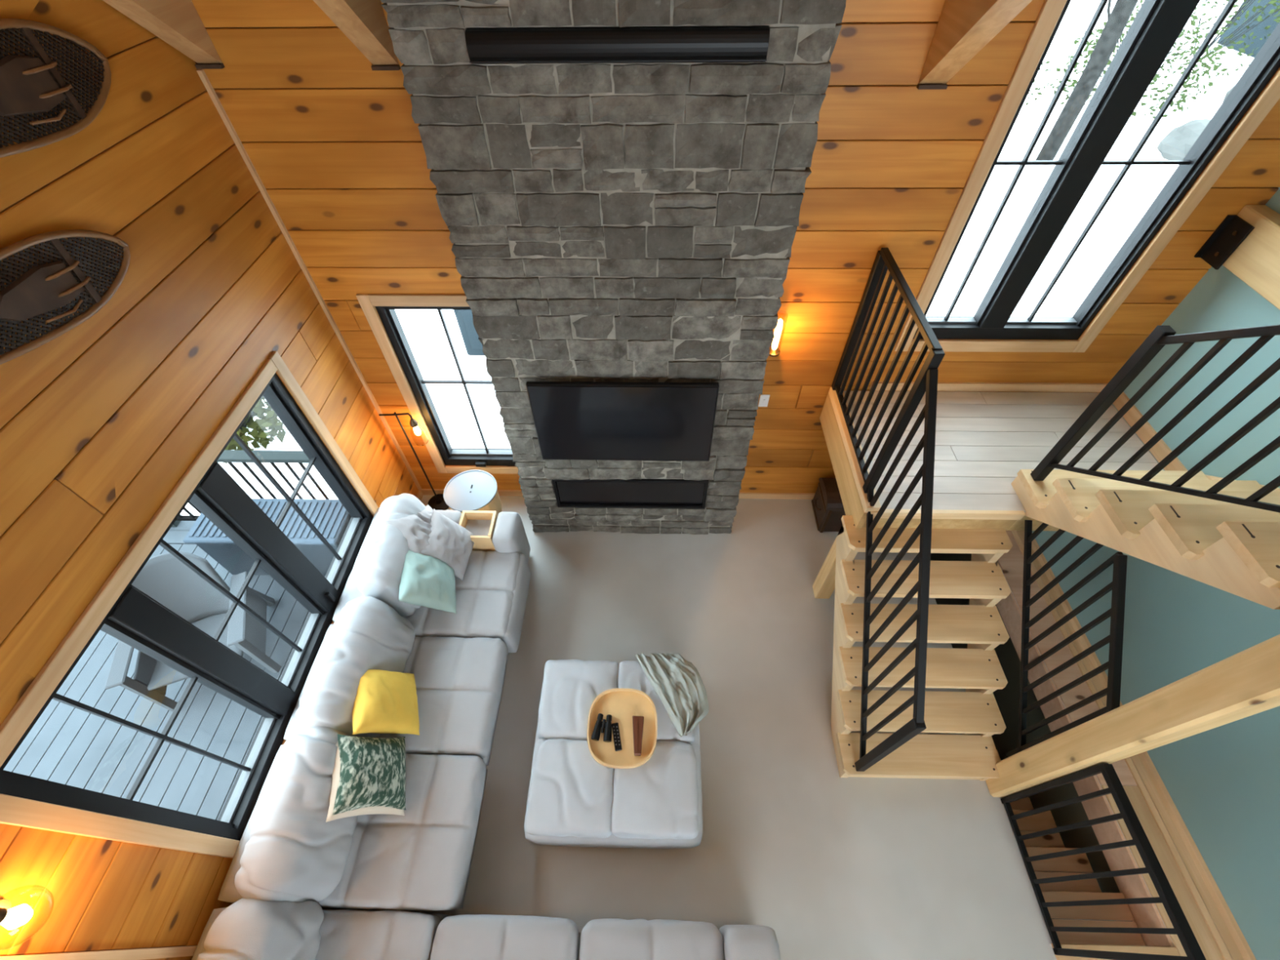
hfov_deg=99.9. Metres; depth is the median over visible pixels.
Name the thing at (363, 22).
rafter
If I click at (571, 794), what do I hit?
cushion
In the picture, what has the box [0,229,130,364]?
snowshoe
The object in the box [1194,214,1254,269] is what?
bracket
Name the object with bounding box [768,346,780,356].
socket
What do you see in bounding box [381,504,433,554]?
throw pillow
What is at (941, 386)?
trim
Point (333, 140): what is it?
wall
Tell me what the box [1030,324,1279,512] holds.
railing
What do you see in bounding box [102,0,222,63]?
rafter
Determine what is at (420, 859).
seat cushion
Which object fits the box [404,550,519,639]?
seat cushion
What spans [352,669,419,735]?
throw pillow
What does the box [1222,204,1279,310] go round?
beam
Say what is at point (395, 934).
seat cushion
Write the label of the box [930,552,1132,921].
wall
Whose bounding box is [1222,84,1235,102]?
boulder
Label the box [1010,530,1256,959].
stair stringer
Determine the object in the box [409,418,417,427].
socket
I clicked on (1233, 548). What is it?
staircase
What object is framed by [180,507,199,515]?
ground
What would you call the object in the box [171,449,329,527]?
deck railing
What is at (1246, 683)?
timber post
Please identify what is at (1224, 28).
shrub
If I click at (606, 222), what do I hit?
stone chimney
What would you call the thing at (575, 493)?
fireplace insert
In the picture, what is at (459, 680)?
seat cushion
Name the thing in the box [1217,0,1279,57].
garden shed
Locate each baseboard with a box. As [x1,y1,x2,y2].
[416,490,423,501]
[421,488,815,499]
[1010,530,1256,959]
[1112,391,1187,471]
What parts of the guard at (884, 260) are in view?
rail, newel post, newel post, rail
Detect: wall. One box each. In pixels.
[0,0,418,959]
[191,0,1279,493]
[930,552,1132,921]
[1031,186,1279,959]
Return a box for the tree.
[1035,0,1138,159]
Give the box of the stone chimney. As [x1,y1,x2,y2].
[380,0,845,534]
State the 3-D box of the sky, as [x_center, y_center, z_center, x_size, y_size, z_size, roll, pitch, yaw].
[10.857,-25.268,26.649,100.000,0.180,66.670,1,51,1]
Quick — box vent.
[465,25,769,63]
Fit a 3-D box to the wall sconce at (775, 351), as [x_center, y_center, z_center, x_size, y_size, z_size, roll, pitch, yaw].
[0.904,-0.954,3.572,0.090,0.354,0.119,1,51,1]
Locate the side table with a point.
(475, 490)
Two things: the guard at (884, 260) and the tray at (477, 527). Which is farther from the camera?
the tray at (477, 527)
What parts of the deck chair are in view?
armrest, leg, panel, seat, armrest, panel, leg, leg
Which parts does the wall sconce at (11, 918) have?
plate, bulb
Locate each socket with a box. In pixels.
[0,907,7,922]
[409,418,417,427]
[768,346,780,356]
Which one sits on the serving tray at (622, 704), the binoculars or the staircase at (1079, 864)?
the binoculars
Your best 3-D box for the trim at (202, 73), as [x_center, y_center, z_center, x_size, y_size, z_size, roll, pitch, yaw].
[-2.067,-0.924,3.790,0.022,3.210,0.022,1,51,1]
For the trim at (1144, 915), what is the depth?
3.48 m
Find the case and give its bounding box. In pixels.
[632,715,644,755]
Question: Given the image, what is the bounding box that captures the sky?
[185,0,1253,507]
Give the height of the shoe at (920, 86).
0.016 m
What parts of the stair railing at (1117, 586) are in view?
rail, newel post, rail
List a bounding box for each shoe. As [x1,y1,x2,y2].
[194,62,224,69]
[370,64,400,70]
[916,83,947,89]
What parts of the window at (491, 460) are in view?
casing, casing, sash, casing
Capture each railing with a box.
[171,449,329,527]
[854,368,937,771]
[1004,520,1127,757]
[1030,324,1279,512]
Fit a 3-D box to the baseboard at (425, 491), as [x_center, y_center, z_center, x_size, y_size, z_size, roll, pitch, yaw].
[0.678,0.141,4.998,5.480,0.075,0.016,1,51,1]
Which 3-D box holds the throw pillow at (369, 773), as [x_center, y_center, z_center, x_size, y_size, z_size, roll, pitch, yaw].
[-1.494,1.639,2.992,0.312,0.364,0.425,-13,52,-10]
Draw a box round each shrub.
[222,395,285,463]
[1025,61,1053,106]
[1051,9,1226,120]
[1119,0,1279,80]
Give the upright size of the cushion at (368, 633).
0.573 m
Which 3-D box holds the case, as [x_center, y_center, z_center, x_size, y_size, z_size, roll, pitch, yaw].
[-0.014,1.557,3.283,0.071,0.044,0.220,1,51,1]
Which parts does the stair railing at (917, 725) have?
rail, newel post, rail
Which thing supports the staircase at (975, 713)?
on the floor
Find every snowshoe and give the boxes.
[0,17,111,157]
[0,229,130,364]
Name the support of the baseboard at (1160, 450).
attached to the wall at (1223, 781)
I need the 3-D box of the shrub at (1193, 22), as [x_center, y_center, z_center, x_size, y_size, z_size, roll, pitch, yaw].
[11.989,-10.062,12.860,3.458,1.964,3.012,1,51,1]
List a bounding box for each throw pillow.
[325,733,405,822]
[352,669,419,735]
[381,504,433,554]
[398,550,456,613]
[421,508,475,581]
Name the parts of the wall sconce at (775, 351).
bulb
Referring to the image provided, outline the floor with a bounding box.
[321,494,1174,959]
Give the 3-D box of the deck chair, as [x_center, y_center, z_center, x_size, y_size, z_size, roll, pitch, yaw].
[-3.247,1.058,3.923,0.830,0.866,0.742,-19,53,-14]
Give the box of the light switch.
[758,394,769,406]
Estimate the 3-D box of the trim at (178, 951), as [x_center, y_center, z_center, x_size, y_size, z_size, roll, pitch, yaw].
[-2.154,1.239,1.340,0.042,4.400,0.035,1,51,1]
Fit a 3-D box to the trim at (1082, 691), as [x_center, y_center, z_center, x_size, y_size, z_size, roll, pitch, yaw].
[3.123,1.597,3.814,0.229,0.012,0.998,1,51,1]
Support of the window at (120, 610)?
in the wall at (100, 421)
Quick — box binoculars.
[591,713,612,742]
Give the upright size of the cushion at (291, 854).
0.550 m
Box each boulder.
[1156,118,1210,159]
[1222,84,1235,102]
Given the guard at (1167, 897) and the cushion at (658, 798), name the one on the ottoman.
the cushion at (658, 798)
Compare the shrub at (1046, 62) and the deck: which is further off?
the shrub at (1046, 62)
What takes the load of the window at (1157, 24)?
in the wall at (333, 140)
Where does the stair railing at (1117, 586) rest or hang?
attached to the timber post at (1246, 683)
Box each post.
[812,537,836,598]
[985,634,1279,797]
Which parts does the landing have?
joist frame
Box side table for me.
[443,469,502,515]
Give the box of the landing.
[819,386,1164,531]
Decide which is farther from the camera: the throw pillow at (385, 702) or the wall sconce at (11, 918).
the throw pillow at (385, 702)
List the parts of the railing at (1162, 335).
newel post, rail, rail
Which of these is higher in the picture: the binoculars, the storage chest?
the storage chest
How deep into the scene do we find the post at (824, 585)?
4.15 m
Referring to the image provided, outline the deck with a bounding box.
[3,520,309,820]
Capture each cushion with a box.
[196,897,324,959]
[234,726,357,902]
[296,595,414,737]
[315,908,439,959]
[319,753,486,910]
[355,493,426,617]
[378,635,507,758]
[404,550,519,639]
[430,914,578,959]
[524,737,613,838]
[537,659,618,740]
[578,918,724,959]
[611,740,698,839]
[617,661,694,745]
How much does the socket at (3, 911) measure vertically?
0.060 m
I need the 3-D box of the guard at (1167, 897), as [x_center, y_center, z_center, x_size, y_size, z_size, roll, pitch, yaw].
[2.316,2.018,2.830,0.050,1.018,0.755,1,51,1]
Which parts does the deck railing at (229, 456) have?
post, rail, rail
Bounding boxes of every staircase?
[831,515,1013,780]
[996,749,1179,959]
[1011,469,1279,608]
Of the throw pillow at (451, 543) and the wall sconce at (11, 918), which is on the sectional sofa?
the throw pillow at (451, 543)
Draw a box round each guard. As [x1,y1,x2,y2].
[831,247,945,493]
[1000,763,1206,959]
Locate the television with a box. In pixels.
[525,381,719,461]
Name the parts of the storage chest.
handle, lid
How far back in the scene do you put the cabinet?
7.08 m
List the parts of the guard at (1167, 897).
rail, newel post, newel post, rail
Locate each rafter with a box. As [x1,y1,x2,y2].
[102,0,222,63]
[312,0,399,65]
[918,0,1032,84]
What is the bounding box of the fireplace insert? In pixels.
[551,478,708,509]
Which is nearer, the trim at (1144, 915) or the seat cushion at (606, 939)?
the seat cushion at (606, 939)
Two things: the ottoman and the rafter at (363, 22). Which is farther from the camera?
the ottoman
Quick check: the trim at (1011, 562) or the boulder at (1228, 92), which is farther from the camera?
the boulder at (1228, 92)
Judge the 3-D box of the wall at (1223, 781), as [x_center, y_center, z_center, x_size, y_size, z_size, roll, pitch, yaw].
[3.388,1.483,0.809,0.150,8.800,7.680,1,51,1]
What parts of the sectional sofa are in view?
frame, frame, frame, frame, seat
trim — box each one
[0,945,197,959]
[195,69,422,490]
[869,381,1107,391]
[995,561,1174,946]
[997,530,1063,637]
[1033,637,1137,785]
[1101,785,1223,959]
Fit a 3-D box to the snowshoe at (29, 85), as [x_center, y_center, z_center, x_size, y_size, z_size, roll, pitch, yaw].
[-2.074,-1.232,1.735,0.048,0.329,1.073,1,51,1]
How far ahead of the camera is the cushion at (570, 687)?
3.48 m
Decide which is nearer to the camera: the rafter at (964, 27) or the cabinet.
the rafter at (964, 27)
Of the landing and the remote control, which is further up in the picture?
the landing
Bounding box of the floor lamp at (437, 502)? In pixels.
[378,412,448,510]
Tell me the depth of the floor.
3.48 m
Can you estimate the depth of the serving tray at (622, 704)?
3.34 m
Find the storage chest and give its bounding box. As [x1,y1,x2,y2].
[811,477,845,532]
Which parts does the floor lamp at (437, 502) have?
arm, bulb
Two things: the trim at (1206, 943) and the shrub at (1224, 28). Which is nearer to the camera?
the trim at (1206, 943)
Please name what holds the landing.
attached to the wall at (333, 140)
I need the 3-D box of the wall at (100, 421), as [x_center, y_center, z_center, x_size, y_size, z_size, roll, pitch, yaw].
[-2.277,0.863,0.131,0.200,6.850,7.530,1,51,1]
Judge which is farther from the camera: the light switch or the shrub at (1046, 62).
the shrub at (1046, 62)
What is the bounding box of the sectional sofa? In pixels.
[191,493,780,959]
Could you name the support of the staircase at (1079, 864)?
attached to the floor
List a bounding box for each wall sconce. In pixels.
[0,884,53,951]
[768,311,787,356]
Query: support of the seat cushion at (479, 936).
on the sectional sofa
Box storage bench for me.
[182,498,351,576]
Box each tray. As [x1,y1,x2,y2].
[465,520,491,535]
[586,688,657,768]
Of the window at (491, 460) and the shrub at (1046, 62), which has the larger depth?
the shrub at (1046, 62)
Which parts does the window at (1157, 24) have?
casing, casing, sash, casing, sash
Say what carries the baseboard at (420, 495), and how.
attached to the wall at (100, 421)
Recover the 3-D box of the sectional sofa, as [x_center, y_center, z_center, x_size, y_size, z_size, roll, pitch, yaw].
[-0.698,1.657,3.208,2.816,0.952,3.494,1,51,1]
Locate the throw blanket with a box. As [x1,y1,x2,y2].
[635,653,708,737]
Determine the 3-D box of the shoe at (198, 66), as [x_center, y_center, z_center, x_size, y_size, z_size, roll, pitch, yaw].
[-2.022,-1.946,2.531,0.121,0.016,0.027,1,51,1]
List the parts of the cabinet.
door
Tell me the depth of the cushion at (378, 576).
3.64 m
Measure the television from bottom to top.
0.715 m
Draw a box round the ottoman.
[524,659,702,848]
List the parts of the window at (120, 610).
casing, casing, sash, sash, sash, casing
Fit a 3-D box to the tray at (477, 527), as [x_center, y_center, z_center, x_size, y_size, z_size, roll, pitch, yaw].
[-1.258,0.491,4.333,0.225,0.300,0.205,1,51,1]
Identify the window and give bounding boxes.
[0,351,378,858]
[355,293,518,474]
[893,0,1279,352]
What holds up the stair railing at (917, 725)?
on the staircase at (975, 713)
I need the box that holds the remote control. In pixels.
[611,722,622,751]
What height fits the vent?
0.107 m
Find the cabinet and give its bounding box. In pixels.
[453,309,484,355]
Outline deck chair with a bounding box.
[104,551,281,711]
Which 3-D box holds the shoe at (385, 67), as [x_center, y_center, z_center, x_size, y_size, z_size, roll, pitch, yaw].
[-1.190,-1.931,2.520,0.126,0.016,0.027,1,51,1]
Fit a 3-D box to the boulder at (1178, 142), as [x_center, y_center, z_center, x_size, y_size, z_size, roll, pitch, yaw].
[11.919,-7.075,11.318,1.836,0.787,1.273,1,51,1]
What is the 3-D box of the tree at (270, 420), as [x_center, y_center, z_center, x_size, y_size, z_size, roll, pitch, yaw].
[-4.827,-0.936,6.042,1.939,1.275,1.699,1,51,1]
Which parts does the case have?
raised lid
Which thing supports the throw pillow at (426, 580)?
on the sectional sofa
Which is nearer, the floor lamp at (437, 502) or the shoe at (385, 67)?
the shoe at (385, 67)
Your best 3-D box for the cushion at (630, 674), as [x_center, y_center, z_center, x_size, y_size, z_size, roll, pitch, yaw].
[0.098,1.458,3.528,0.509,0.203,0.512,1,51,1]
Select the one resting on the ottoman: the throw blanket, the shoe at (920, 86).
the throw blanket
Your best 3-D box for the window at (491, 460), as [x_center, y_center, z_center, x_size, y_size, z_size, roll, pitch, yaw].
[-1.342,-0.673,4.169,0.940,1.770,0.163,1,51,1]
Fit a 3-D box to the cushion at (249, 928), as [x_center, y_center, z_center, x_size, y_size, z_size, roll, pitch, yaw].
[-1.772,2.296,2.454,0.405,0.557,0.640,1,51,1]

